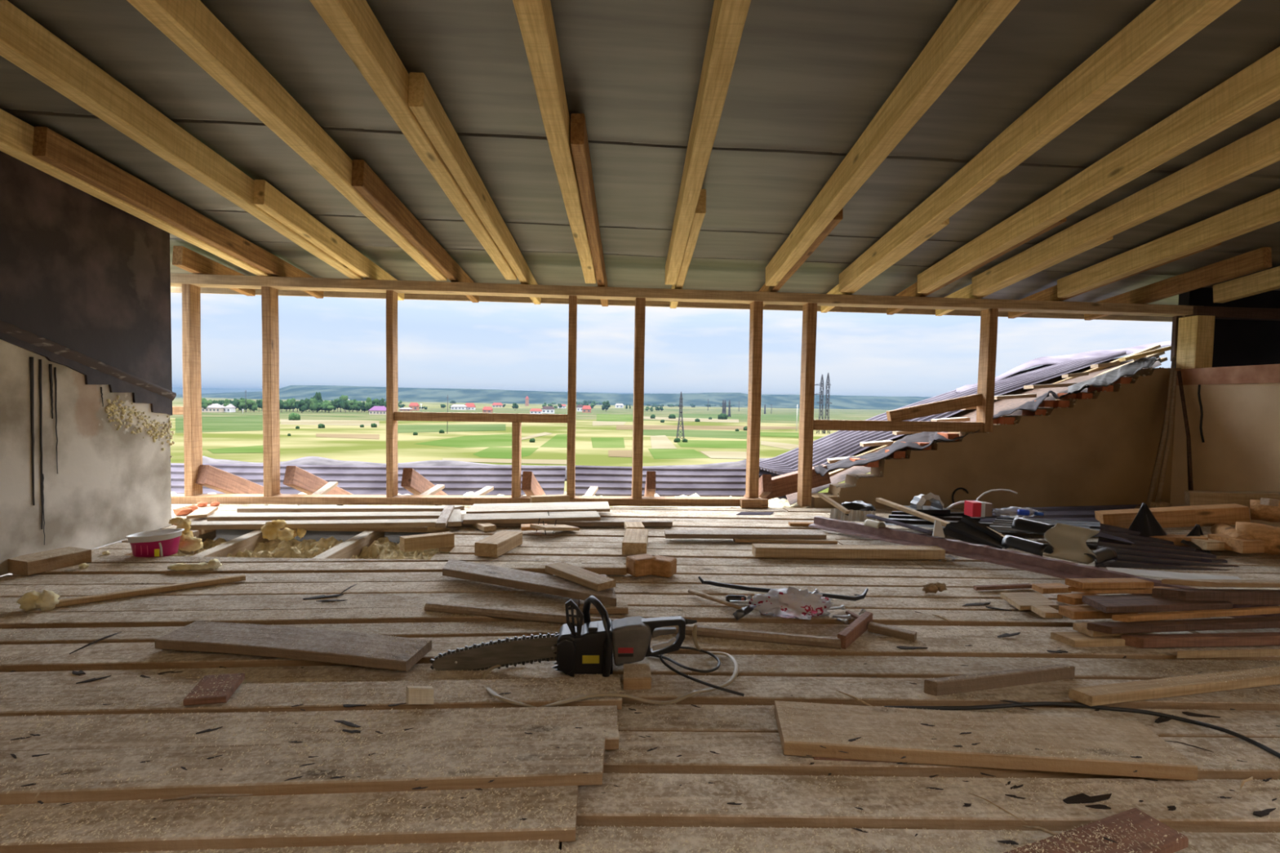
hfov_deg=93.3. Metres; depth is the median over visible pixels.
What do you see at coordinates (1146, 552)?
metal sheet
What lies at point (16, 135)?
rafter
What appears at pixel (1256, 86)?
rafter
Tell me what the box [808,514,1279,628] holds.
wooden plank
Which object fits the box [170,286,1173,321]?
horizontal beam
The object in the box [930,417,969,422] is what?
board
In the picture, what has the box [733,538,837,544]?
board
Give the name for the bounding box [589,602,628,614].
board
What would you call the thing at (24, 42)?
rafter
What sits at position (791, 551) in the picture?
board
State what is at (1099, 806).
chip
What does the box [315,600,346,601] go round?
chip
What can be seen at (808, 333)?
stud
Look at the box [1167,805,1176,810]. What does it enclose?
chip
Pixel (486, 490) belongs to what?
batten
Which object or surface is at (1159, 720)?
chip
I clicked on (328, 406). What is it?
tree
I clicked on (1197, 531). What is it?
sheet
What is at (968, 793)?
splinter
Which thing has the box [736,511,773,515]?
scrap
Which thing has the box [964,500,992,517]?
carton
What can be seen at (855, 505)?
bag
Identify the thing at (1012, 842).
chip
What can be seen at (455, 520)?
board
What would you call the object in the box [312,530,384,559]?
joist
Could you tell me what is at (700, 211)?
rafter splice
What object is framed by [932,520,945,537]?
tab
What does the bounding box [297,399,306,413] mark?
tree
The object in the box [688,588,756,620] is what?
hammer
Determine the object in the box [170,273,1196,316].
plate
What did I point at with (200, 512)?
board
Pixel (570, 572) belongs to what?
board
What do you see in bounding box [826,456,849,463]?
board
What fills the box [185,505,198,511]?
brick piece
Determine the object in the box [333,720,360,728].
chip
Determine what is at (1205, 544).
timber beam
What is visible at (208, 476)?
rafter
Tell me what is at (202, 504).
brick piece
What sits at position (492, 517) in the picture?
board
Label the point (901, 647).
chip
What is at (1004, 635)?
chip
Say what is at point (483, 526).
offcut
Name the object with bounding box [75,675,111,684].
chip
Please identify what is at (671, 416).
bush
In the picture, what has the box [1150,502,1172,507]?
wood block
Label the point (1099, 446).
wall
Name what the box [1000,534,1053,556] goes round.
gutter piece
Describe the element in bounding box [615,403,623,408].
house
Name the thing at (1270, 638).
plank
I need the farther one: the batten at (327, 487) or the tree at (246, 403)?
the tree at (246, 403)
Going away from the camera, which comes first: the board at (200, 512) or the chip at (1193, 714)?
the chip at (1193, 714)
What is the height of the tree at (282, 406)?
10.206 m
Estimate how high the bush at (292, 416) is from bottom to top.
5.602 m
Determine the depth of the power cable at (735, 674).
1.69 m
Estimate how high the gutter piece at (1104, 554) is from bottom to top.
0.051 m
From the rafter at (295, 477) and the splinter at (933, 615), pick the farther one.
the rafter at (295, 477)
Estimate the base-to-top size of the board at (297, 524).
0.031 m
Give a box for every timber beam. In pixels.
[1094,503,1250,528]
[1149,534,1208,547]
[1176,534,1226,550]
[1184,490,1279,507]
[1207,533,1264,553]
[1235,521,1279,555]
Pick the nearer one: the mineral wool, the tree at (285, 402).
the mineral wool
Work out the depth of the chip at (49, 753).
1.31 m
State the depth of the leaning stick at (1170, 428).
5.01 m
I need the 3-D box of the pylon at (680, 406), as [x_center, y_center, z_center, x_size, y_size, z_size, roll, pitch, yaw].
[15.599,-3.913,231.146,3.078,18.885,3.078,1,2,-4]
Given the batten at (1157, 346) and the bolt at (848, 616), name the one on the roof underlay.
the batten at (1157, 346)
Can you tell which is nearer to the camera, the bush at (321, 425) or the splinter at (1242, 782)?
the splinter at (1242, 782)
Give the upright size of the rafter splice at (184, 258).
0.218 m
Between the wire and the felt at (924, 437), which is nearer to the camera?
the wire
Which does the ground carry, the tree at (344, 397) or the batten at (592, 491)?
the tree at (344, 397)
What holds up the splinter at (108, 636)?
on the floor
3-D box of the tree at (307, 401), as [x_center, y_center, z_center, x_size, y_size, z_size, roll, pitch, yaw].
[-300.257,-19.861,548.806,7.084,13.637,7.783,3,3,41]
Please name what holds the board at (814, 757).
on the floor
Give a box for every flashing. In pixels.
[905,492,950,514]
[955,341,1171,392]
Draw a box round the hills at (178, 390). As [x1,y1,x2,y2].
[172,387,633,394]
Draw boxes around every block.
[7,546,91,575]
[400,531,454,551]
[406,686,433,704]
[474,530,522,557]
[529,493,569,502]
[622,528,648,555]
[622,663,651,689]
[626,553,676,577]
[739,498,768,508]
[924,663,1075,696]
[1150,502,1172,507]
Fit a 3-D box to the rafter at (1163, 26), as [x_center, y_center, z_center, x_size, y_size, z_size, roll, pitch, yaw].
[1.709,-1.318,1.717,0.091,0.732,6.385,1,2,-1]
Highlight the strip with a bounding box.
[946,500,964,509]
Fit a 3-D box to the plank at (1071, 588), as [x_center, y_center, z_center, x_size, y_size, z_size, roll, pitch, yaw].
[1.958,0.658,2.432,0.460,0.021,0.038,1,2,-3]
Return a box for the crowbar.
[697,576,868,600]
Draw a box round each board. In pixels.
[0,677,622,716]
[0,705,618,751]
[0,735,605,804]
[0,785,577,852]
[154,621,431,671]
[186,506,217,519]
[190,519,437,529]
[206,511,441,521]
[236,505,464,512]
[424,602,840,648]
[435,505,454,528]
[442,559,616,606]
[446,520,672,526]
[447,509,461,526]
[462,511,600,524]
[466,501,609,513]
[505,563,626,575]
[520,523,546,530]
[529,524,579,530]
[545,561,616,591]
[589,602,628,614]
[664,529,826,538]
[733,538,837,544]
[751,543,945,559]
[773,700,1197,781]
[788,521,813,526]
[813,756,888,762]
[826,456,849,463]
[859,440,893,447]
[892,431,922,435]
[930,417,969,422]
[961,406,994,409]
[994,394,1036,399]
[1004,808,1188,852]
[1023,382,1077,389]
[1062,371,1088,377]
[1068,666,1279,706]
[1090,361,1119,368]
[1118,346,1171,361]
[1170,315,1182,361]
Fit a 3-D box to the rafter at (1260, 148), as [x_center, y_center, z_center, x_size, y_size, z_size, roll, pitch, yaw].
[2.820,-1.303,1.785,0.090,0.729,6.353,1,2,-1]
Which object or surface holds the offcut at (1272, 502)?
on the log at (1258, 511)
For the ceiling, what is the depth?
2.74 m
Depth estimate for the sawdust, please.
1.35 m
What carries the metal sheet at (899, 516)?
on the floor
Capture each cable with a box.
[480,623,738,706]
[652,646,744,696]
[884,702,1279,758]
[1197,384,1204,442]
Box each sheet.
[170,462,565,495]
[574,465,786,499]
[884,511,996,528]
[942,515,1008,549]
[979,504,1141,521]
[988,516,1100,537]
[1094,524,1239,570]
[1106,567,1241,579]
[1128,502,1167,537]
[1180,524,1210,553]
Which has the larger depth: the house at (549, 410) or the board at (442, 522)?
the house at (549, 410)
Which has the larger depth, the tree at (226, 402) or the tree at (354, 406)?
the tree at (354, 406)
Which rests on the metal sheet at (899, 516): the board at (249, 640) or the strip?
the strip
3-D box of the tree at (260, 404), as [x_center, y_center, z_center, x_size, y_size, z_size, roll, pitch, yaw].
[-330.318,-18.020,523.219,6.872,11.049,6.035,2,3,28]
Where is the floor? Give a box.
[0,505,1279,852]
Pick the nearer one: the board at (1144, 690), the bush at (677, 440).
the board at (1144, 690)
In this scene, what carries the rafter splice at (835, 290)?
attached to the rafter at (1163, 26)
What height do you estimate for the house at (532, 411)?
5.331 m
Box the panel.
[1044,523,1099,564]
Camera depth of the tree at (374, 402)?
568.83 m
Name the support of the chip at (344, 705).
on the sawdust
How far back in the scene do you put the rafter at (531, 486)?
4.93 m
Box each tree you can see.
[201,400,212,408]
[213,400,222,405]
[222,399,230,406]
[230,400,239,408]
[237,399,244,411]
[240,398,252,412]
[250,400,257,412]
[255,399,262,411]
[279,400,286,412]
[284,400,288,411]
[286,398,295,411]
[291,400,298,412]
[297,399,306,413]
[304,397,313,411]
[309,398,318,412]
[312,391,323,401]
[315,402,322,412]
[321,400,329,412]
[321,402,334,413]
[329,399,338,412]
[337,398,344,412]
[339,395,347,410]
[341,400,350,413]
[344,400,354,412]
[351,400,361,412]
[357,400,365,412]
[364,397,372,413]
[369,400,377,408]
[375,398,384,406]
[511,402,519,408]
[601,400,610,411]
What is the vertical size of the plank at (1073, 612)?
0.030 m
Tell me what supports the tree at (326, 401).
on the ground
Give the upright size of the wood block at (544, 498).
0.055 m
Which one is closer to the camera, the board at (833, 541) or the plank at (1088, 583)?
the plank at (1088, 583)
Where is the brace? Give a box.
[886,393,982,421]
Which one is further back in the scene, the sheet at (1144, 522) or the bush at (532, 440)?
the bush at (532, 440)
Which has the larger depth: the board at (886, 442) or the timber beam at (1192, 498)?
the board at (886, 442)
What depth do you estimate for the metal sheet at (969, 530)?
3.52 m
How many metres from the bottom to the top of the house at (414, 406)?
8.959 m
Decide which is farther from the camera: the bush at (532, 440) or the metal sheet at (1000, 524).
the bush at (532, 440)
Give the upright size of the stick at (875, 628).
0.030 m
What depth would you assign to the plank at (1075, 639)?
2.15 m
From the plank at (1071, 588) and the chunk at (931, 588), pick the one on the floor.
the chunk at (931, 588)
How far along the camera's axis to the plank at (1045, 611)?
2.37 m
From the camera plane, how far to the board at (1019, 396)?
5.54 m
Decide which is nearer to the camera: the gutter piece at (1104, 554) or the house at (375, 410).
the gutter piece at (1104, 554)
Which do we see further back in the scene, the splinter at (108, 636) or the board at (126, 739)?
the splinter at (108, 636)
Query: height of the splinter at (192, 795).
0.024 m
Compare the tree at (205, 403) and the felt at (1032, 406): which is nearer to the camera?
the felt at (1032, 406)
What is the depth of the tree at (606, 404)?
824.52 m
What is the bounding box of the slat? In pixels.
[427,526,443,530]
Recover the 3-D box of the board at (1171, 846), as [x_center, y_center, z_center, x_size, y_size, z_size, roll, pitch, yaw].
[0.800,0.795,1.112,0.500,0.023,0.094,0,3,-21]
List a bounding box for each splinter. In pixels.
[70,631,121,653]
[162,794,253,801]
[335,583,357,597]
[835,689,871,706]
[933,614,952,623]
[968,792,1026,823]
[1022,826,1079,844]
[1164,740,1213,752]
[1240,776,1253,788]
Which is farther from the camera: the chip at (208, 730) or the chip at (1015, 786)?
the chip at (208, 730)
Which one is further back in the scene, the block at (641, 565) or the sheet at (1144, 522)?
the sheet at (1144, 522)
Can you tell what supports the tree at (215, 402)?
on the ground
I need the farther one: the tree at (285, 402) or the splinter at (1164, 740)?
the tree at (285, 402)
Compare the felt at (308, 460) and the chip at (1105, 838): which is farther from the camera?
the felt at (308, 460)
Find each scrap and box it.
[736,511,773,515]
[863,519,885,528]
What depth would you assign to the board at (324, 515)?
4.01 m
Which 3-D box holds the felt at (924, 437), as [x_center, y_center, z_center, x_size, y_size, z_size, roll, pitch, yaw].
[2.264,0.215,5.238,1.664,0.410,0.383,1,2,-4]
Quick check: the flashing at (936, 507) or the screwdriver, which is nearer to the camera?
the screwdriver
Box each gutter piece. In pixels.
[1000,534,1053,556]
[1011,516,1054,535]
[1084,546,1117,564]
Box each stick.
[54,573,245,607]
[817,493,849,514]
[836,611,872,648]
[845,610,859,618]
[867,621,916,642]
[875,497,949,526]
[986,526,1004,537]
[1146,356,1176,507]
[1155,370,1177,502]
[1177,370,1193,490]
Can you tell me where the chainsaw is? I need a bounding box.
[429,595,697,677]
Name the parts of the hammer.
handle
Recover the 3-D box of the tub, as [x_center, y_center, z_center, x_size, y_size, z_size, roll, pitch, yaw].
[-2.534,0.607,3.162,0.248,0.126,0.184,1,2,-4]
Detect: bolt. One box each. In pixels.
[832,614,850,619]
[836,617,848,624]
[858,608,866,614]
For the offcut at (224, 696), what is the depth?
1.62 m
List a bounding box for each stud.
[182,284,202,496]
[261,286,279,496]
[386,289,397,497]
[511,422,521,497]
[566,295,577,497]
[631,297,645,498]
[745,301,763,497]
[796,302,817,506]
[976,308,998,431]
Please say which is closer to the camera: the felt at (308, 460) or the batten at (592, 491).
the batten at (592, 491)
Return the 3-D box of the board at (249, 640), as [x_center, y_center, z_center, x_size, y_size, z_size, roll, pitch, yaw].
[-1.137,0.713,1.987,0.883,0.046,0.162,1,2,9]
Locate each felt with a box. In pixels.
[202,455,545,466]
[545,457,770,480]
[813,430,979,476]
[992,385,1090,418]
[1067,356,1161,394]
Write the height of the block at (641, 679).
0.036 m
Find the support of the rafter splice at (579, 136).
attached to the rafter at (535, 17)
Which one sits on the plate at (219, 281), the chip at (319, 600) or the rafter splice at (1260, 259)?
the rafter splice at (1260, 259)
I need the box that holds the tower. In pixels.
[524,395,528,405]
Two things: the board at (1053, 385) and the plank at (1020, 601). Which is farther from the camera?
the board at (1053, 385)
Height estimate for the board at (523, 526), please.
0.032 m
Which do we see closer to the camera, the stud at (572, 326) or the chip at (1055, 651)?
the chip at (1055, 651)
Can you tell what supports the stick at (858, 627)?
on the floor
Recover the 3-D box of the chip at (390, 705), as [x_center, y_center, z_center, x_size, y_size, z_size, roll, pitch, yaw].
[-0.643,0.737,1.603,0.047,0.003,0.009,1,3,-25]
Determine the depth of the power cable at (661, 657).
1.86 m
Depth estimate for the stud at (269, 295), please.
4.68 m
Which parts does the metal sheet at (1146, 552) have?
metal strip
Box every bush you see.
[288,412,300,420]
[318,423,324,428]
[370,423,377,427]
[528,438,535,442]
[667,413,675,418]
[673,438,679,442]
[717,413,728,419]
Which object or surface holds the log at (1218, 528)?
on the timber beam at (1238, 545)
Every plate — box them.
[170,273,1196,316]
[171,493,762,506]
[764,464,831,499]
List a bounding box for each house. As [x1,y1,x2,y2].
[201,403,224,412]
[221,404,235,412]
[368,405,386,414]
[399,408,412,411]
[408,402,419,410]
[450,404,466,409]
[465,403,475,409]
[482,406,493,413]
[492,402,502,407]
[529,408,542,413]
[542,406,554,413]
[557,404,565,408]
[576,404,582,411]
[582,405,591,413]
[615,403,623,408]
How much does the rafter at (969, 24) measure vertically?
0.724 m
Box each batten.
[311,481,337,494]
[420,484,444,495]
[470,486,493,495]
[583,486,598,496]
[828,351,1164,476]
[854,344,1160,456]
[1160,357,1167,362]
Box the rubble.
[171,491,807,508]
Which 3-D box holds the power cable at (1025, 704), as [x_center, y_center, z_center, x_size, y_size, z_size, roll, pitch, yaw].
[1.137,0.796,1.532,0.876,0.027,0.409,1,2,-4]
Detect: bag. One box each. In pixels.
[747,586,844,619]
[840,500,875,515]
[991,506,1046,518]
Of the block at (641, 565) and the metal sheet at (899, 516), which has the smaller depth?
the block at (641, 565)
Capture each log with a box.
[1210,523,1252,539]
[1249,499,1279,522]
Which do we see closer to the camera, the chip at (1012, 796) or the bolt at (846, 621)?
the chip at (1012, 796)
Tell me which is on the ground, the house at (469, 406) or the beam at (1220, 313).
the house at (469, 406)
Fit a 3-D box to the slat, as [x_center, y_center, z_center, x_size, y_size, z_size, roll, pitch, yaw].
[-1.315,0.649,3.884,0.096,0.025,0.060,0,3,-19]
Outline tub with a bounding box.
[124,528,184,557]
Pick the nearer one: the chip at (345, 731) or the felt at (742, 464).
the chip at (345, 731)
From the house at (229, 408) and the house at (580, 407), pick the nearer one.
the house at (229, 408)
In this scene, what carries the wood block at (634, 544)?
on the floor
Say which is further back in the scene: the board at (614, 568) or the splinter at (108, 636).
the board at (614, 568)
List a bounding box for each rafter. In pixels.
[0,0,363,279]
[0,108,273,276]
[126,0,447,280]
[195,464,280,493]
[283,466,352,506]
[309,0,516,279]
[400,467,448,495]
[512,0,595,283]
[521,471,545,495]
[644,471,655,496]
[664,0,751,284]
[742,474,772,498]
[765,0,1020,285]
[839,0,1240,292]
[917,46,1279,293]
[972,117,1279,295]
[1057,188,1279,297]
[1213,266,1279,302]
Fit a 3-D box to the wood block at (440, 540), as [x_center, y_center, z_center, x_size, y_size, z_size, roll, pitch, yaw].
[-1.195,0.646,3.397,0.281,0.075,0.067,0,3,-32]
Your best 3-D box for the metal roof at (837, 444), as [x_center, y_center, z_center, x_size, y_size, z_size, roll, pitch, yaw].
[3.488,-0.194,6.407,4.413,1.406,1.000,1,2,-4]
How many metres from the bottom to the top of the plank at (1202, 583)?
0.021 m
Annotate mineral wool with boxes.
[170,536,448,559]
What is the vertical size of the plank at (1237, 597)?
0.050 m
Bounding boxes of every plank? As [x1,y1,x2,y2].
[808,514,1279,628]
[973,583,1031,591]
[1000,591,1058,610]
[1031,582,1071,593]
[1031,605,1062,618]
[1050,631,1155,647]
[1057,593,1097,604]
[1058,605,1137,619]
[1065,577,1154,589]
[1067,586,1177,593]
[1072,621,1129,637]
[1082,594,1232,613]
[1087,616,1279,634]
[1111,605,1279,622]
[1120,631,1279,648]
[1151,587,1279,605]
[1161,578,1279,587]
[1177,648,1279,658]
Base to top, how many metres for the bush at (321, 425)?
2.511 m
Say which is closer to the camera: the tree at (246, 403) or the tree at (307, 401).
the tree at (246, 403)
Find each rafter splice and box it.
[32,126,323,298]
[172,245,255,296]
[253,179,404,300]
[351,159,479,302]
[408,71,541,304]
[570,113,608,306]
[670,188,706,308]
[758,208,842,306]
[820,217,949,312]
[886,217,1066,315]
[935,235,1112,315]
[1008,242,1221,318]
[1084,246,1271,319]
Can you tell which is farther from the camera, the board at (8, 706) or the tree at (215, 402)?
the tree at (215, 402)
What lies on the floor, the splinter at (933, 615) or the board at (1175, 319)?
the splinter at (933, 615)
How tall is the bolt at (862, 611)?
0.036 m
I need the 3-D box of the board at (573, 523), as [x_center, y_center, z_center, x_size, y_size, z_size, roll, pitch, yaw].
[-0.540,0.651,4.053,1.521,0.035,0.051,1,2,-5]
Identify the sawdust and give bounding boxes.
[0,529,1279,852]
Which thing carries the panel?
on the gutter piece at (1104, 554)
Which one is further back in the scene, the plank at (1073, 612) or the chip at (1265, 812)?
the plank at (1073, 612)
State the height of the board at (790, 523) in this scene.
0.020 m
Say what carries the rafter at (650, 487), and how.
on the rubble
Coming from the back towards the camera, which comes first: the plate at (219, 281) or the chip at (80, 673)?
the plate at (219, 281)
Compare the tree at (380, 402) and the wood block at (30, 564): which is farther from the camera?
the tree at (380, 402)
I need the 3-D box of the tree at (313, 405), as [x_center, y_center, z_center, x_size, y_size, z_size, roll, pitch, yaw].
[-284.375,-18.235,526.651,7.308,12.795,6.138,0,2,-16]
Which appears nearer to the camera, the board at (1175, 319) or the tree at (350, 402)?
the board at (1175, 319)
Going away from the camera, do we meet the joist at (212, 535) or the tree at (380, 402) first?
the joist at (212, 535)
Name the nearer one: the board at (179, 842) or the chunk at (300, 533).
the board at (179, 842)
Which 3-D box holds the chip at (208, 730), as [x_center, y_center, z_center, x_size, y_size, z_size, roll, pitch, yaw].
[-1.028,0.725,1.444,0.054,0.003,0.011,0,4,-37]
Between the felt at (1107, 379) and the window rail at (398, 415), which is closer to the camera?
the window rail at (398, 415)
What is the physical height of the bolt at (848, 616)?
0.016 m
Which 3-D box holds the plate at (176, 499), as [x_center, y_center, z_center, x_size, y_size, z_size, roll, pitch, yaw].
[-1.469,0.592,4.854,4.989,0.062,0.141,1,2,-4]
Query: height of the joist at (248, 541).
0.121 m
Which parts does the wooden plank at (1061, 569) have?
metal strip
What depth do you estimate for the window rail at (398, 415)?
4.81 m
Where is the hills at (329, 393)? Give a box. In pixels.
[176,385,932,409]
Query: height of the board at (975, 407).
0.059 m
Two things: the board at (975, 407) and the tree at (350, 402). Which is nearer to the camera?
the board at (975, 407)
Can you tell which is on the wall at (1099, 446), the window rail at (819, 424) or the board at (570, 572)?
the window rail at (819, 424)
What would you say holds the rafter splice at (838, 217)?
attached to the rafter at (969, 24)
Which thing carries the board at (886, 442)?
attached to the roof underlay
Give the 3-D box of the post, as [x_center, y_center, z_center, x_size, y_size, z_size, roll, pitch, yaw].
[4.766,-0.715,5.189,0.160,0.449,0.171,1,2,-4]
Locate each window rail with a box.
[172,406,183,414]
[394,411,567,422]
[813,419,984,432]
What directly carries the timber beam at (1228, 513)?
on the floor
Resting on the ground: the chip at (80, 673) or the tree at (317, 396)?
the tree at (317, 396)
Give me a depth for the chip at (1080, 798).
1.31 m
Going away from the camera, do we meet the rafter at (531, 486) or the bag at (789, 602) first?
the bag at (789, 602)
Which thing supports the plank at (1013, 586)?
on the floor
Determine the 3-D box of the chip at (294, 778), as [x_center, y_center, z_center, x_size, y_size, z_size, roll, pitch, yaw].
[-0.715,0.727,1.248,0.035,0.003,0.006,0,3,-25]
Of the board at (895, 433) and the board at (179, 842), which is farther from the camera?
the board at (895, 433)
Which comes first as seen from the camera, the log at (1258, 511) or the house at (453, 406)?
the log at (1258, 511)
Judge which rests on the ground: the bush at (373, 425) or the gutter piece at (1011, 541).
the bush at (373, 425)
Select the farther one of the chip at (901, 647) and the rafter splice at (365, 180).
the rafter splice at (365, 180)
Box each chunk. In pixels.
[16,589,60,611]
[78,563,88,568]
[102,551,110,555]
[167,558,222,571]
[168,516,203,551]
[260,520,294,541]
[288,528,306,540]
[921,582,946,593]
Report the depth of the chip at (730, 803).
1.28 m
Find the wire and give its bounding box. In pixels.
[976,488,1017,500]
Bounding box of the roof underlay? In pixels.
[786,355,1161,505]
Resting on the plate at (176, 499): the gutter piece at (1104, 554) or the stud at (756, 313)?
the stud at (756, 313)
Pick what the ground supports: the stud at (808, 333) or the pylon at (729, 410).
the pylon at (729, 410)
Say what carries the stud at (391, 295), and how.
on the plate at (176, 499)
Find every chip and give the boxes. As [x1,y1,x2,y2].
[10,736,31,740]
[21,782,35,786]
[31,753,49,757]
[71,670,85,675]
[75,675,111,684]
[195,726,222,733]
[284,776,302,781]
[302,593,343,599]
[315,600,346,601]
[329,776,345,778]
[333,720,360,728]
[342,704,365,706]
[342,728,360,733]
[387,702,406,706]
[412,786,427,789]
[726,802,742,804]
[848,737,861,742]
[852,828,867,832]
[896,645,928,649]
[925,786,942,790]
[961,602,991,606]
[962,803,971,807]
[985,606,1012,611]
[996,631,1020,637]
[997,840,1018,844]
[1000,700,1023,703]
[1004,794,1025,799]
[1009,784,1023,789]
[1047,649,1067,653]
[1062,793,1111,804]
[1084,804,1111,809]
[1103,837,1117,843]
[1155,716,1171,723]
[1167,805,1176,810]
[1182,711,1221,718]
[1253,808,1275,817]
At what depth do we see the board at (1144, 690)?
1.78 m
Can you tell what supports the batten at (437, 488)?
on the rubble
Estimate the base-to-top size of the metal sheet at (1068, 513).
0.044 m
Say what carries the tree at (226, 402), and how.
on the ground
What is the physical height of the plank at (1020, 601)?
0.020 m
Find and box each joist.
[178,529,216,554]
[191,528,272,557]
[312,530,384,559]
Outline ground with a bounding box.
[169,396,892,493]
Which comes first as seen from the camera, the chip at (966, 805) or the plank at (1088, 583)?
the chip at (966, 805)
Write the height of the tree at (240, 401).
10.989 m
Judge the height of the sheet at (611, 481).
0.315 m
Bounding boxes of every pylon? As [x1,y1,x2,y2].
[675,391,684,439]
[721,400,724,413]
[724,399,726,414]
[727,400,730,417]
[814,373,824,433]
[822,373,831,433]
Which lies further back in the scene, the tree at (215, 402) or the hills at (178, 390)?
the hills at (178, 390)
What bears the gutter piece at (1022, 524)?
on the floor
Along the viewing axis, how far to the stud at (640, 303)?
4.88 m
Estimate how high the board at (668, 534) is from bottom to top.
0.029 m
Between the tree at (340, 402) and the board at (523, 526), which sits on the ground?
the tree at (340, 402)
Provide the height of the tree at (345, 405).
11.300 m
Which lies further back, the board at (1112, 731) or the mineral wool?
the mineral wool
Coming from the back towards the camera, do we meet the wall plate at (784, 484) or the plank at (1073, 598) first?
the wall plate at (784, 484)
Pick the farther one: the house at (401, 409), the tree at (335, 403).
the house at (401, 409)
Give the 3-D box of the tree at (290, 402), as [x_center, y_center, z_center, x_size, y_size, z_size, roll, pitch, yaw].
[-313.331,-19.313,544.507,10.010,12.445,8.997,2,3,25]
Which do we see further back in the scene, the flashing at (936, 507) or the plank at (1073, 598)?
the flashing at (936, 507)
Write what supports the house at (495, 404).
on the ground
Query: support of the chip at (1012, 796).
on the floor
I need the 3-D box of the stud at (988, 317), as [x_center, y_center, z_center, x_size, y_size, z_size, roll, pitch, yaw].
[2.957,-0.473,5.153,0.077,1.038,0.126,1,2,-4]
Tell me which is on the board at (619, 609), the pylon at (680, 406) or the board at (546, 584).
the board at (546, 584)
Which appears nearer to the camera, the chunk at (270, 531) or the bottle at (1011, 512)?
the chunk at (270, 531)
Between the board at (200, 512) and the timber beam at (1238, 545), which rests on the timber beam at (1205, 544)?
the timber beam at (1238, 545)
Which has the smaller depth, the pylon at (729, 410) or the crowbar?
the crowbar
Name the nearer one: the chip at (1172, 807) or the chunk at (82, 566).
the chip at (1172, 807)
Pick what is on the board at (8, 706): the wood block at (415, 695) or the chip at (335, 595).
the wood block at (415, 695)
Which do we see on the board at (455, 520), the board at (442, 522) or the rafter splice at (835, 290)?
the board at (442, 522)
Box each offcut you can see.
[182,672,244,706]
[472,522,496,532]
[624,521,644,529]
[1259,497,1279,506]
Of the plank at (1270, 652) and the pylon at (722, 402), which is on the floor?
the plank at (1270, 652)
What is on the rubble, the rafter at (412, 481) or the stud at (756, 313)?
the rafter at (412, 481)
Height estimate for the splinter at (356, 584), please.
0.009 m
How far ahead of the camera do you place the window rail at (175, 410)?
4.64 m
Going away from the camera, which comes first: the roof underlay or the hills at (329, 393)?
the roof underlay
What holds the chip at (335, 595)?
on the floor
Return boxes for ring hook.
[951,487,968,503]
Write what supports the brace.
attached to the wall at (1099, 446)
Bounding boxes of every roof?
[759,351,1126,475]
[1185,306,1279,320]
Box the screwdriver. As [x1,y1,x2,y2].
[725,595,749,604]
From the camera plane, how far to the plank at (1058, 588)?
2.69 m
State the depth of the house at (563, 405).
1059.74 m
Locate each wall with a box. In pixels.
[0,151,176,576]
[805,367,1181,508]
[1169,287,1279,526]
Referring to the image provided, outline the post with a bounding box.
[1176,315,1214,368]
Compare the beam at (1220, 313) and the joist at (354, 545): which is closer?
the joist at (354, 545)
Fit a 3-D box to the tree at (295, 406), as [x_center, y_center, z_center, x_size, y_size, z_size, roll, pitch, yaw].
[-304.872,-17.753,535.934,7.219,10.341,8.219,0,3,-20]
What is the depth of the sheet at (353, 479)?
6.23 m
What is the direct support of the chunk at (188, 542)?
on the joist at (248, 541)
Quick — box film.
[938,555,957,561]
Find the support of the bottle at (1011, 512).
on the metal sheet at (1000, 524)
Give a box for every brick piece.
[173,506,192,515]
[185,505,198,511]
[196,501,207,506]
[209,501,219,506]
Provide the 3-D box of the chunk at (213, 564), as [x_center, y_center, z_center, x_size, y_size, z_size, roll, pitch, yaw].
[-2.141,0.667,2.905,0.231,0.055,0.082,1,2,-4]
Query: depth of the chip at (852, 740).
1.44 m
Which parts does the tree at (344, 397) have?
crown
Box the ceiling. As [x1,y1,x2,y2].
[0,0,1279,305]
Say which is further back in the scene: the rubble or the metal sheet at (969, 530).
the rubble
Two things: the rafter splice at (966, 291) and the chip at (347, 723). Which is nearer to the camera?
the chip at (347, 723)
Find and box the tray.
[830,508,875,522]
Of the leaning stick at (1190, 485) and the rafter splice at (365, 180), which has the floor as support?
the leaning stick at (1190, 485)

